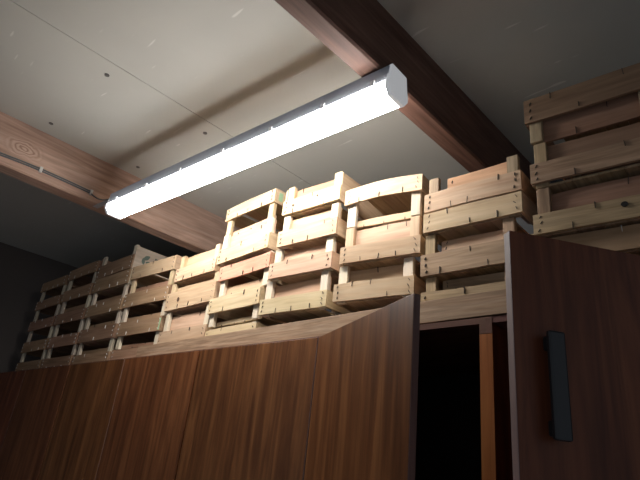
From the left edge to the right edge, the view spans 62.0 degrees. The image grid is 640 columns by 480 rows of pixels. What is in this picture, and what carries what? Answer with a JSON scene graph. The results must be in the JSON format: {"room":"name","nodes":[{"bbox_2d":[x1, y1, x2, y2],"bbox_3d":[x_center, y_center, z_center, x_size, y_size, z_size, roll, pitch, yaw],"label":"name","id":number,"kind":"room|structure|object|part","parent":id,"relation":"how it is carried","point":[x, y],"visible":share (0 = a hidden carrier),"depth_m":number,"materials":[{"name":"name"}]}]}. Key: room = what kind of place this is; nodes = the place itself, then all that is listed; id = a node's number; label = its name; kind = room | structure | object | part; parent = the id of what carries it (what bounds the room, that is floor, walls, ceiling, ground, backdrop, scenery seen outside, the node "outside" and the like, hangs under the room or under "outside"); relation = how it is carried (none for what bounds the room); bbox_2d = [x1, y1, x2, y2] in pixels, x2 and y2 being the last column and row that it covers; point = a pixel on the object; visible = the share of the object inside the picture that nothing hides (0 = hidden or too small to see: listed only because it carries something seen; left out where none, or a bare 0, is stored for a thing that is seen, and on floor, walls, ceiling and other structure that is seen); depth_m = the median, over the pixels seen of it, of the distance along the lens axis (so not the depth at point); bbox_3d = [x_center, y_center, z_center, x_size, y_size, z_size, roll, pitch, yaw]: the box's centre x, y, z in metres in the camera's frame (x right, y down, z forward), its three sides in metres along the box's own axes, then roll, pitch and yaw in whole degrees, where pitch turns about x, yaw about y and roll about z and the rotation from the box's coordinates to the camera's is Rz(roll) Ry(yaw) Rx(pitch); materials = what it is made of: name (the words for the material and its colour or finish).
{"room":"storage room","nodes":[
{"label":"storage room","id":0,"kind":"room"},
{"bbox_2d":[0,242,92,372],"bbox_3d":[-2.955,1.076,2.831,0.120,2.968,3.612,-15,-32,41],"label":"wall","id":1,"kind":"structure","parent":0,"point":[23,273],"depth_m":3.83,"materials":[{"name":"grey paint"}]},
{"bbox_2d":[0,0,639,267],"bbox_3d":[-0.679,-0.838,1.496,5.716,0.062,3.612,-15,-32,41],"label":"ceiling","id":2,"kind":"structure","parent":0,"point":[143,88],"depth_m":1.93,"materials":[{"name":"paint"}]},
{"bbox_2d":[0,111,275,253],"bbox_3d":[-1.501,-0.487,2.166,0.092,0.223,3.612,-15,-32,41],"label":"roof beam","id":3,"kind":"structure","parent":2,"relation":"attached to","point":[176,220],"depth_m":2.51,"materials":[{"name":"wood"}]},
{"bbox_2d":[0,152,108,200],"bbox_3d":[-1.687,-0.565,1.818,0.122,0.065,2.058,-15,-32,41],"label":"cable","id":4,"kind":"object","parent":3,"relation":"attached to","point":[39,169],"visible":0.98,"depth_m":2.36,"materials":[{"name":"grey plastic"}]},
{"bbox_2d":[93,64,407,219],"bbox_3d":[-0.429,-0.266,1.983,1.698,0.104,0.098,-14,-30,39],"label":"ceiling lamp","id":5,"kind":"object","parent":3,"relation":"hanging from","point":[384,90],"visible":1,"depth_m":1.71,"materials":[{"name":"grey"}]},
{"bbox_2d":[274,0,531,223],"bbox_3d":[-0.313,-0.815,1.099,0.070,0.223,3.612,-15,-32,41],"label":"roof beam","id":6,"kind":"structure","parent":2,"relation":"attached to","point":[363,34],"depth_m":1.62,"materials":[{"name":"wood"}]},
{"bbox_2d":[126,179,563,343],"bbox_3d":[0.399,1.161,2.157,5.816,2.968,0.120,-15,-32,41],"label":"wall","id":7,"kind":"structure","parent":0,"point":[528,228],"depth_m":2.26,"materials":[{"name":"grey paint"}]},
{"bbox_3d":[-0.979,1.819,0.344,5.716,0.050,3.613,-15,-32,41],"label":"floor","id":8,"kind":"structure","parent":0,"visible":0},
{"bbox_2d":[0,364,73,479],"bbox_3d":[-1.607,1.730,2.845,1.211,1.962,0.580,-15,-32,41],"label":"wardrobe","id":9,"kind":"object","parent":8,"relation":"on","point":[30,399],"visible":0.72,"depth_m":2.77,"materials":[{"name":"brown wood"}]},
{"bbox_3d":[-2.001,1.671,2.888,0.600,1.884,0.016,-15,-32,41],"label":"door","id":10,"kind":"part","parent":9,"relation":"part of","materials":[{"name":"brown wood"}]},
{"bbox_2d":[15,360,42,370],"bbox_3d":[-1.696,0.863,3.447,0.403,0.079,0.395,-15,-32,41],"label":"crate","id":11,"kind":"object","parent":9,"relation":"on","point":[35,364],"visible":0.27,"depth_m":3.31,"materials":[{"name":"brown wood"}]},
{"bbox_2d":[20,338,75,362],"bbox_3d":[-1.685,0.766,3.489,0.403,0.128,0.395,-15,-32,41],"label":"crate","id":12,"kind":"object","parent":11,"relation":"on","point":[38,348],"visible":0.46,"depth_m":3.42,"materials":[{"name":"brown wood"}]},
{"bbox_3d":[-1.935,0.739,3.491,0.030,0.128,0.015,-15,-32,41],"label":"corner post","id":13,"kind":"part","parent":12,"relation":"part of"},
{"bbox_3d":[-1.676,0.667,3.258,0.030,0.128,0.015,-15,-32,41],"label":"corner post","id":14,"kind":"part","parent":12,"relation":"part of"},
{"bbox_2d":[26,316,77,341],"bbox_3d":[-1.671,0.642,3.543,0.403,0.140,0.395,-15,-32,41],"label":"crate","id":15,"kind":"object","parent":12,"relation":"on","point":[45,327],"visible":0.43,"depth_m":3.50,"materials":[{"name":"brown wood"}]},
{"bbox_3d":[-1.921,0.614,3.545,0.030,0.140,0.015,-15,-32,41],"label":"corner post","id":16,"kind":"part","parent":15,"relation":"part of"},
{"bbox_3d":[-1.662,0.543,3.312,0.030,0.140,0.015,-15,-32,41],"label":"corner post","id":17,"kind":"part","parent":15,"relation":"part of","materials":[{"name":"wood"}]},
{"bbox_2d":[33,295,93,324],"bbox_3d":[-1.657,0.513,3.598,0.403,0.138,0.395,-15,-32,41],"label":"crate","id":18,"kind":"object","parent":15,"relation":"on","point":[46,306],"visible":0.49,"depth_m":3.53,"materials":[{"name":"brown wood"}]},
{"bbox_3d":[-1.907,0.486,3.601,0.030,0.138,0.015,-15,-32,41],"label":"corner post","id":19,"kind":"part","parent":18,"relation":"part of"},
{"bbox_3d":[-1.647,0.414,3.368,0.030,0.138,0.015,-15,-32,41],"label":"corner post","id":20,"kind":"part","parent":18,"relation":"part of","materials":[{"name":"wood"}]},
{"bbox_2d":[39,275,91,301],"bbox_3d":[-1.643,0.389,3.652,0.403,0.130,0.395,-15,-32,41],"label":"crate","id":21,"kind":"object","parent":18,"relation":"on","point":[50,288],"visible":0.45,"depth_m":3.57,"materials":[{"name":"brown wood"}]},
{"bbox_3d":[-1.893,0.362,3.654,0.030,0.130,0.015,-15,-32,41],"label":"corner post","id":22,"kind":"part","parent":21,"relation":"part of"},
{"bbox_3d":[-1.634,0.290,3.421,0.030,0.130,0.015,-15,-32,41],"label":"corner post","id":23,"kind":"part","parent":21,"relation":"part of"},
{"bbox_3d":[-1.494,0.849,3.242,1.211,0.014,0.540,-15,-32,41],"label":"panel","id":24,"kind":"part","parent":9,"relation":"part of","materials":[{"name":"brown wood"}]},
{"bbox_2d":[40,355,73,367],"bbox_3d":[-1.381,0.775,3.164,0.403,0.079,0.395,-15,-32,41],"label":"crate","id":25,"kind":"object","parent":9,"relation":"on","point":[65,360],"visible":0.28,"depth_m":3.02,"materials":[{"name":"brown wood"}]},
{"bbox_2d":[46,332,97,358],"bbox_3d":[-1.370,0.679,3.206,0.403,0.128,0.395,-15,-32,41],"label":"crate","id":26,"kind":"object","parent":25,"relation":"on","point":[67,343],"visible":0.48,"depth_m":3.13,"materials":[{"name":"brown wood"}]},
{"bbox_3d":[-1.620,0.652,3.208,0.030,0.128,0.015,-15,-32,41],"label":"corner post","id":27,"kind":"part","parent":26,"relation":"part of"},
{"bbox_3d":[-1.361,0.580,2.975,0.030,0.128,0.015,-15,-32,41],"label":"corner post","id":28,"kind":"part","parent":26,"relation":"part of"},
{"bbox_2d":[52,308,100,336],"bbox_3d":[-1.356,0.554,3.260,0.403,0.140,0.395,-15,-32,41],"label":"crate","id":29,"kind":"object","parent":26,"relation":"on","point":[68,320],"visible":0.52,"depth_m":3.19,"materials":[{"name":"brown wood"}]},
{"bbox_3d":[-1.606,0.527,3.262,0.030,0.140,0.015,-15,-32,41],"label":"corner post","id":30,"kind":"part","parent":29,"relation":"part of","materials":[{"name":"wood"}]},
{"bbox_3d":[-1.347,0.456,3.029,0.030,0.140,0.015,-15,-32,41],"label":"corner post","id":31,"kind":"part","parent":29,"relation":"part of","materials":[{"name":"wood"}]},
{"bbox_2d":[59,283,134,314],"bbox_3d":[-1.341,0.422,3.317,0.403,0.147,0.395,-15,-32,41],"label":"crate","id":32,"kind":"object","parent":29,"relation":"on","point":[74,297],"visible":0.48,"depth_m":3.24,"materials":[{"name":"brown wood"}]},
{"bbox_3d":[-1.591,0.394,3.320,0.030,0.147,0.015,-15,-32,41],"label":"corner post","id":33,"kind":"part","parent":32,"relation":"part of","materials":[{"name":"wood"}]},
{"bbox_2d":[67,261,101,290],"bbox_3d":[-1.327,0.289,3.375,0.403,0.139,0.395,-15,-32,41],"label":"crate","id":34,"kind":"object","parent":32,"relation":"on","point":[77,276],"visible":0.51,"depth_m":3.31,"materials":[{"name":"brown wood"}]},
{"bbox_3d":[-1.576,0.262,3.377,0.030,0.139,0.015,-15,-32,41],"label":"corner post","id":35,"kind":"part","parent":34,"relation":"part of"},
{"bbox_3d":[-1.317,0.190,3.144,0.030,0.139,0.015,-15,-32,41],"label":"corner post","id":36,"kind":"part","parent":34,"relation":"part of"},
{"bbox_3d":[-1.332,0.323,3.087,0.030,0.147,0.015,-15,-32,41],"label":"corner post","id":37,"kind":"part","parent":32,"relation":"part of","materials":[{"name":"wood"}]},
{"bbox_2d":[71,339,115,364],"bbox_3d":[-1.061,0.663,2.890,0.409,0.134,0.395,-15,-32,41],"label":"crate","id":38,"kind":"object","parent":9,"relation":"on","point":[104,354],"visible":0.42,"depth_m":2.75,"materials":[{"name":"brown wood"}]},
{"bbox_3d":[-1.313,0.636,2.894,0.030,0.134,0.015,-15,-32,41],"label":"corner post","id":39,"kind":"part","parent":38,"relation":"part of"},
{"bbox_2d":[77,311,138,349],"bbox_3d":[-1.047,0.535,2.945,0.409,0.142,0.395,-15,-32,41],"label":"crate","id":40,"kind":"object","parent":38,"relation":"on","point":[99,336],"visible":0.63,"depth_m":2.80,"materials":[{"name":"brown wood"}]},
{"bbox_3d":[-1.299,0.508,2.949,0.030,0.142,0.015,-15,-32,41],"label":"corner post","id":41,"kind":"part","parent":40,"relation":"part of","materials":[{"name":"wood"}]},
{"bbox_3d":[-1.035,0.435,2.713,0.030,0.142,0.015,-15,-32,41],"label":"corner post","id":42,"kind":"part","parent":40,"relation":"part of","materials":[{"name":"wood"}]},
{"bbox_2d":[84,285,154,332],"bbox_3d":[-1.032,0.403,3.002,0.409,0.142,0.395,-15,-32,41],"label":"crate","id":43,"kind":"object","parent":40,"relation":"on","point":[105,310],"visible":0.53,"depth_m":2.87,"materials":[{"name":"brown wood"}]},
{"bbox_3d":[-1.284,0.376,3.006,0.030,0.142,0.015,-15,-32,41],"label":"corner post","id":44,"kind":"part","parent":43,"relation":"part of","materials":[{"name":"wood"}]},
{"bbox_3d":[-1.020,0.303,2.770,0.030,0.142,0.015,-15,-32,41],"label":"corner post","id":45,"kind":"part","parent":43,"relation":"part of","materials":[{"name":"wood"}]},
{"bbox_2d":[92,245,168,305],"bbox_3d":[-1.013,0.233,3.076,0.409,0.227,0.395,-15,-32,41],"label":"crate","id":46,"kind":"object","parent":43,"relation":"on","point":[111,279],"visible":0.44,"depth_m":2.91,"materials":[{"name":"brown wood"}]},
{"bbox_3d":[-1.265,0.206,3.080,0.030,0.227,0.015,-15,-32,41],"label":"corner post","id":47,"kind":"part","parent":46,"relation":"part of","materials":[{"name":"wood"}]},
{"bbox_3d":[-1.050,0.563,2.657,0.030,0.134,0.015,-15,-32,41],"label":"corner post","id":48,"kind":"part","parent":38,"relation":"part of","materials":[{"name":"wood"}]},
{"bbox_2d":[38,349,203,479],"bbox_3d":[-0.761,1.496,2.084,1.108,1.962,0.580,-15,-32,41],"label":"wardrobe","id":49,"kind":"object","parent":8,"relation":"on","point":[126,418],"visible":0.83,"depth_m":2.13,"materials":[{"name":"brown wood"}]},
{"bbox_3d":[-1.135,1.431,2.110,0.550,1.884,0.016,-15,-32,41],"label":"door","id":50,"kind":"part","parent":49,"relation":"part of","materials":[{"name":"brown wood"}]},
{"bbox_2d":[110,347,137,359],"bbox_3d":[-0.749,0.601,2.590,0.360,0.073,0.395,-14,-31,39],"label":"crate","id":51,"kind":"object","parent":49,"relation":"on","point":[130,352],"visible":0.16,"depth_m":2.50,"materials":[{"name":"brown wood"}]},
{"bbox_2d":[115,315,165,349],"bbox_3d":[-0.735,0.505,2.628,0.380,0.132,0.395,-14,-31,39],"label":"crate","id":52,"kind":"object","parent":51,"relation":"on","point":[141,331],"visible":0.5,"depth_m":2.53,"materials":[{"name":"brown wood"}]},
{"bbox_3d":[-0.976,0.472,2.614,0.030,0.132,0.015,-14,-31,39],"label":"corner post","id":53,"kind":"part","parent":52,"relation":"part of","materials":[{"name":"wood"}]},
{"bbox_2d":[121,285,178,322],"bbox_3d":[-0.723,0.377,2.686,0.395,0.147,0.395,-14,-31,39],"label":"crate","id":54,"kind":"object","parent":52,"relation":"on","point":[141,302],"visible":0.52,"depth_m":2.61,"materials":[{"name":"brown wood"}]},
{"bbox_3d":[-0.970,0.345,2.677,0.030,0.147,0.015,-14,-31,39],"label":"corner post","id":55,"kind":"part","parent":54,"relation":"part of","materials":[{"name":"wood"}]},
{"bbox_2d":[129,255,184,293],"bbox_3d":[-0.703,0.240,2.740,0.386,0.146,0.395,-14,-31,39],"label":"crate","id":56,"kind":"object","parent":54,"relation":"on","point":[144,274],"visible":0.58,"depth_m":2.64,"materials":[{"name":"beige wood"}]},
{"bbox_3d":[-0.946,0.208,2.728,0.030,0.146,0.015,-14,-31,39],"label":"corner post","id":57,"kind":"part","parent":56,"relation":"part of","materials":[{"name":"beige wood"}]},
{"bbox_3d":[-0.690,0.144,2.515,0.030,0.146,0.015,-14,-31,39],"label":"corner post","id":58,"kind":"part","parent":56,"relation":"part of","materials":[{"name":"beige wood"}]},
{"bbox_3d":[-0.707,0.280,2.458,0.030,0.147,0.015,-14,-31,39],"label":"corner post","id":59,"kind":"part","parent":54,"relation":"part of","materials":[{"name":"wood"}]},
{"bbox_3d":[-0.724,0.410,2.404,0.030,0.132,0.015,-14,-31,39],"label":"corner post","id":60,"kind":"part","parent":52,"relation":"part of","materials":[{"name":"wood"}]},
{"bbox_3d":[-0.647,0.615,2.482,1.108,0.014,0.540,-15,-32,41],"label":"panel","id":61,"kind":"part","parent":49,"relation":"part of","materials":[{"name":"brown wood"}]},
{"bbox_3d":[-0.731,1.320,1.748,0.550,1.884,0.016,-15,-32,41],"label":"door","id":62,"kind":"part","parent":49,"relation":"part of","materials":[{"name":"brown wood"}]},
{"bbox_2d":[157,304,218,343],"bbox_3d":[-0.442,0.449,2.332,0.360,0.210,0.395,-16,-32,42],"label":"crate","id":63,"kind":"object","parent":49,"relation":"on","point":[192,325],"visible":0.38,"depth_m":2.23,"materials":[{"name":"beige wood"}]},
{"bbox_3d":[-0.676,0.420,2.325,0.030,0.210,0.015,-16,-32,42],"label":"corner post","id":64,"kind":"part","parent":63,"relation":"part of","materials":[{"name":"wood"}]},
{"bbox_3d":[-0.454,0.354,2.115,0.030,0.210,0.015,-16,-32,42],"label":"corner post","id":65,"kind":"part","parent":63,"relation":"part of","materials":[{"name":"wood"}]},
{"bbox_2d":[164,271,252,327],"bbox_3d":[-0.420,0.290,2.397,0.381,0.132,0.395,-16,-32,42],"label":"crate","id":66,"kind":"object","parent":63,"relation":"on","point":[193,298],"visible":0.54,"depth_m":2.27,"materials":[{"name":"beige wood"}]},
{"bbox_3d":[-0.663,0.263,2.397,0.030,0.132,0.015,-16,-32,42],"label":"corner post","id":67,"kind":"part","parent":66,"relation":"part of","materials":[{"name":"beige wood"}]},
{"bbox_2d":[174,244,254,285],"bbox_3d":[-0.407,0.170,2.450,0.319,0.129,0.395,-17,-32,42],"label":"crate","id":68,"kind":"object","parent":66,"relation":"on","point":[202,267],"visible":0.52,"depth_m":2.33,"materials":[{"name":"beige wood"}]},
{"bbox_3d":[-0.628,0.136,2.431,0.030,0.129,0.015,-17,-32,42],"label":"corner post","id":69,"kind":"part","parent":68,"relation":"part of","materials":[{"name":"beige wood"}]},
{"bbox_3d":[-0.435,0.079,2.247,0.030,0.129,0.015,-17,-32,42],"label":"corner post","id":70,"kind":"part","parent":68,"relation":"part of","materials":[{"name":"beige wood"}]},
{"bbox_3d":[-0.425,0.193,2.174,0.030,0.132,0.015,-16,-32,42],"label":"corner post","id":71,"kind":"part","parent":66,"relation":"part of","materials":[{"name":"beige wood"}]},
{"bbox_2d":[176,293,488,479],"bbox_3d":[-0.020,1.238,1.296,1.105,1.962,0.777,-15,-32,41],"label":"wardrobe","id":72,"kind":"object","parent":8,"relation":"on","point":[384,394],"visible":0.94,"depth_m":1.51,"materials":[{"name":"brown wood"}]},
{"bbox_2d":[205,321,266,335],"bbox_3d":[-0.200,0.425,2.072,0.395,0.097,0.322,26,-30,-38],"label":"crate","id":73,"kind":"object","parent":72,"relation":"on","point":[256,324],"visible":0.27,"depth_m":1.94,"materials":[{"name":"beige wood"}]},
{"bbox_2d":[207,286,279,327],"bbox_3d":[-0.190,0.316,2.098,0.395,0.118,0.326,26,-30,-38],"label":"crate","id":74,"kind":"object","parent":73,"relation":"on","point":[227,307],"visible":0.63,"depth_m":2.02,"materials":[{"name":"beige wood"}]},
{"bbox_3d":[-0.413,0.286,2.086,0.015,0.118,0.030,26,-30,-38],"label":"corner post","id":75,"kind":"part","parent":74,"relation":"part of","materials":[{"name":"wood"}]},
{"bbox_2d":[218,251,281,296],"bbox_3d":[-0.155,0.195,2.129,0.395,0.132,0.324,26,-30,-37],"label":"crate","id":76,"kind":"object","parent":74,"relation":"on","point":[232,275],"visible":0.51,"depth_m":2.04,"materials":[{"name":"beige wood"}]},
{"bbox_3d":[-0.378,0.165,2.116,0.015,0.132,0.030,26,-30,-37],"label":"corner post","id":77,"kind":"part","parent":76,"relation":"part of","materials":[{"name":"wood"}]},
{"bbox_2d":[216,217,285,286],"bbox_3d":[-0.160,0.072,2.184,0.395,0.130,0.334,26,-30,-38],"label":"crate","id":78,"kind":"object","parent":76,"relation":"on","point":[259,240],"visible":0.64,"depth_m":2.05,"materials":[{"name":"beige wood"}]},
{"bbox_3d":[-0.386,0.042,2.174,0.015,0.130,0.030,26,-30,-38],"label":"corner post","id":79,"kind":"part","parent":78,"relation":"part of","materials":[{"name":"wood"}]},
{"bbox_2d":[225,188,286,235],"bbox_3d":[-0.149,-0.041,2.252,0.395,0.128,0.326,26,-30,-38],"label":"crate","id":80,"kind":"object","parent":78,"relation":"on","point":[263,207],"visible":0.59,"depth_m":2.19,"materials":[{"name":"beige wood"}]},
{"bbox_3d":[-0.373,-0.071,2.241,0.015,0.128,0.030,26,-30,-38],"label":"corner post","id":81,"kind":"part","parent":80,"relation":"part of","materials":[{"name":"beige wood"}]},
{"bbox_3d":[-0.180,-0.133,2.049,0.015,0.128,0.030,26,-30,-38],"label":"corner post","id":82,"kind":"part","parent":80,"relation":"part of","materials":[{"name":"beige wood"}]},
{"bbox_3d":[-0.187,-0.021,1.977,0.015,0.130,0.030,26,-30,-38],"label":"corner post","id":83,"kind":"part","parent":78,"relation":"part of","materials":[{"name":"wood"}]},
{"bbox_3d":[-0.186,0.103,1.925,0.015,0.132,0.030,26,-30,-37],"label":"corner post","id":84,"kind":"part","parent":76,"relation":"part of","materials":[{"name":"wood"}]},
{"bbox_3d":[-0.220,0.225,1.894,0.015,0.118,0.030,26,-30,-38],"label":"corner post","id":85,"kind":"part","parent":74,"relation":"part of","materials":[{"name":"wood"}]},
{"bbox_3d":[-0.312,1.204,1.371,0.586,1.884,0.016,-15,-32,41],"label":"door","id":86,"kind":"part","parent":72,"relation":"part of","materials":[{"name":"brown wood"}]},
{"bbox_2d":[136,289,506,356],"bbox_3d":[-0.175,0.318,1.772,1.783,0.061,0.017,-17,-32,42],"label":"plank","id":87,"kind":"object","parent":72,"relation":"on","point":[489,303],"visible":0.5,"depth_m":1.58,"materials":[{"name":"brown"}]},
{"bbox_3d":[0.160,0.391,1.757,1.105,0.014,0.540,-15,-32,41],"label":"panel","id":88,"kind":"part","parent":72,"relation":"part of","materials":[{"name":"brown wood"}]},
{"bbox_3d":[0.005,1.057,0.950,0.016,1.884,0.519,15,-25,-18],"label":"door","id":89,"kind":"part","parent":72,"relation":"part of","materials":[{"name":"brown wood"}]},
{"bbox_3d":[0.243,1.354,1.552,1.074,1.887,0.008,-15,-32,41],"label":"panel","id":90,"kind":"part","parent":72,"relation":"part of","materials":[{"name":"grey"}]},
{"bbox_2d":[421,266,505,301],"bbox_3d":[0.488,0.208,1.441,0.261,0.136,0.395,-14,-31,39],"label":"crate","id":91,"kind":"object","parent":72,"relation":"on","point":[496,281],"visible":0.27,"depth_m":1.34,"materials":[{"name":"brown"}]},
{"bbox_3d":[0.292,0.164,1.389,0.030,0.136,0.015,-14,-31,39],"label":"corner post","id":92,"kind":"part","parent":91,"relation":"part of","materials":[{"name":"wood"}]},
{"bbox_2d":[420,217,516,289],"bbox_3d":[0.499,0.089,1.494,0.265,0.123,0.395,-14,-31,39],"label":"crate","id":93,"kind":"object","parent":91,"relation":"on","point":[480,254],"visible":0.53,"depth_m":1.37,"materials":[{"name":"brown"}]},
{"bbox_3d":[0.302,0.045,1.444,0.030,0.123,0.015,-14,-31,39],"label":"corner post","id":94,"kind":"part","parent":93,"relation":"part of","materials":[{"name":"wood"}]},
{"bbox_2d":[423,155,537,245],"bbox_3d":[0.524,-0.051,1.546,0.275,0.175,0.395,-14,-31,39],"label":"crate","id":95,"kind":"object","parent":93,"relation":"on","point":[482,216],"visible":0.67,"depth_m":1.40,"materials":[{"name":"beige wood"}]},
{"bbox_3d":[0.323,-0.094,1.499,0.030,0.175,0.015,-14,-31,39],"label":"corner post","id":96,"kind":"part","parent":95,"relation":"part of","materials":[{"name":"brown wood"}]},
{"bbox_3d":[0.495,-0.137,1.355,0.030,0.175,0.015,-14,-31,39],"label":"corner post","id":97,"kind":"part","parent":95,"relation":"part of","materials":[{"name":"brown wood"}]},
{"bbox_3d":[0.467,0.004,1.307,0.030,0.123,0.015,-14,-31,39],"label":"corner post","id":98,"kind":"part","parent":93,"relation":"part of","materials":[{"name":"wood"}]},
{"bbox_3d":[0.203,0.358,1.806,0.586,0.092,0.050,-15,-32,41],"label":"bearer","id":99,"kind":"object","parent":72,"relation":"on","visible":0},
{"bbox_2d":[332,257,425,312],"bbox_3d":[0.247,0.179,1.657,0.263,0.117,0.349,-10,-28,34],"label":"crate","id":100,"kind":"object","parent":99,"relation":"on","point":[369,289],"visible":0.59,"depth_m":1.53,"materials":[{"name":"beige wood"}]},
{"bbox_3d":[0.071,0.137,1.604,0.030,0.117,0.015,-10,-28,34],"label":"corner post","id":101,"kind":"part","parent":100,"relation":"part of","materials":[{"name":"wood"}]},
{"bbox_2d":[339,215,440,290],"bbox_3d":[0.271,0.065,1.695,0.267,0.124,0.349,-10,-28,34],"label":"crate","id":102,"kind":"object","parent":100,"relation":"on","point":[386,245],"visible":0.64,"depth_m":1.57,"materials":[{"name":"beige wood"}]},
{"bbox_3d":[0.093,0.022,1.644,0.030,0.124,0.015,-10,-28,34],"label":"corner post","id":103,"kind":"part","parent":102,"relation":"part of","materials":[{"name":"beige wood"}]},
{"bbox_2d":[344,174,451,238],"bbox_3d":[0.284,-0.058,1.748,0.267,0.139,0.349,-10,-28,34],"label":"crate","id":104,"kind":"object","parent":102,"relation":"on","point":[400,199],"visible":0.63,"depth_m":1.66,"materials":[{"name":"beige wood"}]},
{"bbox_3d":[0.107,-0.096,1.695,0.030,0.130,0.015,-10,-28,34],"label":"corner post","id":105,"kind":"part","parent":104,"relation":"part of","materials":[{"name":"wood"}]},
{"bbox_3d":[0.286,-0.129,1.573,0.030,0.130,0.015,-10,-28,34],"label":"corner post","id":106,"kind":"part","parent":104,"relation":"part of","materials":[{"name":"wood"}]},
{"bbox_3d":[0.273,-0.010,1.521,0.030,0.124,0.015,-10,-28,34],"label":"corner post","id":107,"kind":"part","parent":102,"relation":"part of","materials":[{"name":"beige wood"}]},
{"bbox_3d":[0.248,0.105,1.484,0.030,0.117,0.015,-10,-28,34],"label":"corner post","id":108,"kind":"part","parent":100,"relation":"part of","materials":[{"name":"wood"}]},
{"bbox_3d":[0.090,0.299,1.698,0.586,0.092,0.050,-15,-32,41],"label":"bearer","id":109,"kind":"object","parent":72,"relation":"on","visible":0},
{"bbox_2d":[258,270,350,323],"bbox_3d":[0.034,0.244,1.865,0.294,0.124,0.395,-14,-30,38],"label":"crate","id":110,"kind":"object","parent":109,"relation":"on","point":[305,300],"visible":0.63,"depth_m":1.73,"materials":[{"name":"beige wood"}]},
{"bbox_3d":[-0.174,0.202,1.822,0.030,0.124,0.015,-14,-30,38],"label":"corner post","id":111,"kind":"part","parent":110,"relation":"part of","materials":[{"name":"wood"}]},
{"bbox_2d":[268,236,342,291],"bbox_3d":[0.056,0.131,1.904,0.279,0.115,0.395,-13,-30,38],"label":"crate","id":112,"kind":"object","parent":110,"relation":"on","point":[307,264],"visible":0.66,"depth_m":1.77,"materials":[{"name":"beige wood"}]},
{"bbox_3d":[-0.145,0.087,1.856,0.030,0.115,0.015,-13,-30,38],"label":"corner post","id":113,"kind":"part","parent":112,"relation":"part of","materials":[{"name":"wood"}]},
{"bbox_2d":[276,202,358,275],"bbox_3d":[0.079,0.019,1.942,0.266,0.121,0.395,-13,-30,38],"label":"crate","id":114,"kind":"object","parent":112,"relation":"on","point":[313,230],"visible":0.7,"depth_m":1.80,"materials":[{"name":"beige wood"}]},
{"bbox_3d":[-0.118,-0.026,1.889,0.030,0.121,0.015,-13,-30,38],"label":"corner post","id":115,"kind":"part","parent":114,"relation":"part of","materials":[{"name":"wood"}]},
{"bbox_3d":[0.050,-0.066,1.754,0.030,0.121,0.015,-13,-30,38],"label":"corner post","id":116,"kind":"part","parent":114,"relation":"part of","materials":[{"name":"wood"}]},
{"bbox_2d":[282,171,392,243],"bbox_3d":[0.092,-0.092,1.990,0.264,0.117,0.395,-13,-30,38],"label":"crate","id":117,"kind":"object","parent":114,"relation":"on","point":[313,200],"visible":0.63,"depth_m":1.85,"materials":[{"name":"beige wood"}]},
{"bbox_3d":[-0.104,-0.137,1.936,0.030,0.117,0.015,-13,-30,38],"label":"corner post","id":118,"kind":"part","parent":117,"relation":"part of","materials":[{"name":"beige wood"}]},
{"bbox_3d":[0.062,-0.176,1.802,0.030,0.117,0.015,-13,-30,38],"label":"corner post","id":119,"kind":"part","parent":117,"relation":"part of","materials":[{"name":"beige wood"}]},
{"bbox_3d":[0.032,0.045,1.712,0.030,0.115,0.015,-13,-30,38],"label":"corner post","id":120,"kind":"part","parent":112,"relation":"part of","materials":[{"name":"wood"}]},
{"bbox_3d":[0.015,0.157,1.669,0.030,0.124,0.015,-14,-30,38],"label":"corner post","id":121,"kind":"part","parent":110,"relation":"part of","materials":[{"name":"wood"}]},
{"bbox_2d":[485,231,639,479],"bbox_3d":[0.730,0.981,0.509,1.121,1.962,0.958,-15,-32,41],"label":"wardrobe","id":122,"kind":"object","parent":8,"relation":"on","point":[563,361],"visible":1,"depth_m":0.74,"materials":[{"name":"brown wood"}]},
{"bbox_3d":[0.971,0.167,1.028,1.121,0.014,0.540,-15,-32,41],"label":"panel","id":123,"kind":"part","parent":122,"relation":"part of","materials":[{"name":"brown wood"}]},
{"bbox_3d":[0.471,1.147,1.014,0.016,1.887,0.539,-15,-32,41],"label":"panel","id":124,"kind":"part","parent":122,"relation":"part of","materials":[{"name":"brown wood"}]},
{"bbox_3d":[0.310,0.190,0.699,0.024,0.140,0.023,10,-24,-9],"label":"handle","id":125,"kind":"part","parent":122,"relation":"part of","materials":[{"name":"black plastic"}]},
{"bbox_3d":[0.720,0.152,1.235,0.291,0.123,0.395,-13,-30,37],"label":"crate","id":126,"kind":"object","parent":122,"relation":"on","visible":0},
{"bbox_2d":[552,223,639,254],"bbox_3d":[0.738,0.074,1.286,0.296,0.059,0.395,-13,-30,37],"label":"crate","id":127,"kind":"object","parent":126,"relation":"on","point":[626,239],"visible":0.09,"depth_m":1.14,"materials":[{"name":"brown wood"}]},
{"bbox_2d":[533,175,639,237],"bbox_3d":[0.739,-0.021,1.310,0.291,0.125,0.395,-13,-30,37],"label":"crate","id":128,"kind":"object","parent":127,"relation":"on","point":[615,203],"visible":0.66,"depth_m":1.20,"materials":[{"name":"brown"}]},
{"bbox_3d":[0.534,-0.065,1.262,0.030,0.125,0.015,-13,-30,37],"label":"corner post","id":129,"kind":"part","parent":128,"relation":"part of","materials":[{"name":"wood"}]},
{"bbox_2d":[530,122,639,194],"bbox_3d":[0.752,-0.137,1.361,0.291,0.126,0.395,-13,-30,37],"label":"crate","id":130,"kind":"object","parent":128,"relation":"on","point":[619,146],"visible":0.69,"depth_m":1.24,"materials":[{"name":"brown"}]},
{"bbox_3d":[0.547,-0.181,1.313,0.030,0.126,0.015,-13,-30,37],"label":"corner post","id":131,"kind":"part","parent":130,"relation":"part of","materials":[{"name":"wood"}]},
{"bbox_2d":[523,63,639,179],"bbox_3d":[0.765,-0.263,1.426,0.294,0.135,0.395,-13,-30,37],"label":"crate","id":132,"kind":"object","parent":130,"relation":"on","point":[609,101],"visible":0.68,"depth_m":1.31,"materials":[{"name":"brown wood"}]},
{"bbox_3d":[0.559,-0.307,1.379,0.030,0.135,0.015,-13,-30,37],"label":"corner post","id":133,"kind":"part","parent":132,"relation":"part of","materials":[{"name":"brown wood"}]}
]}

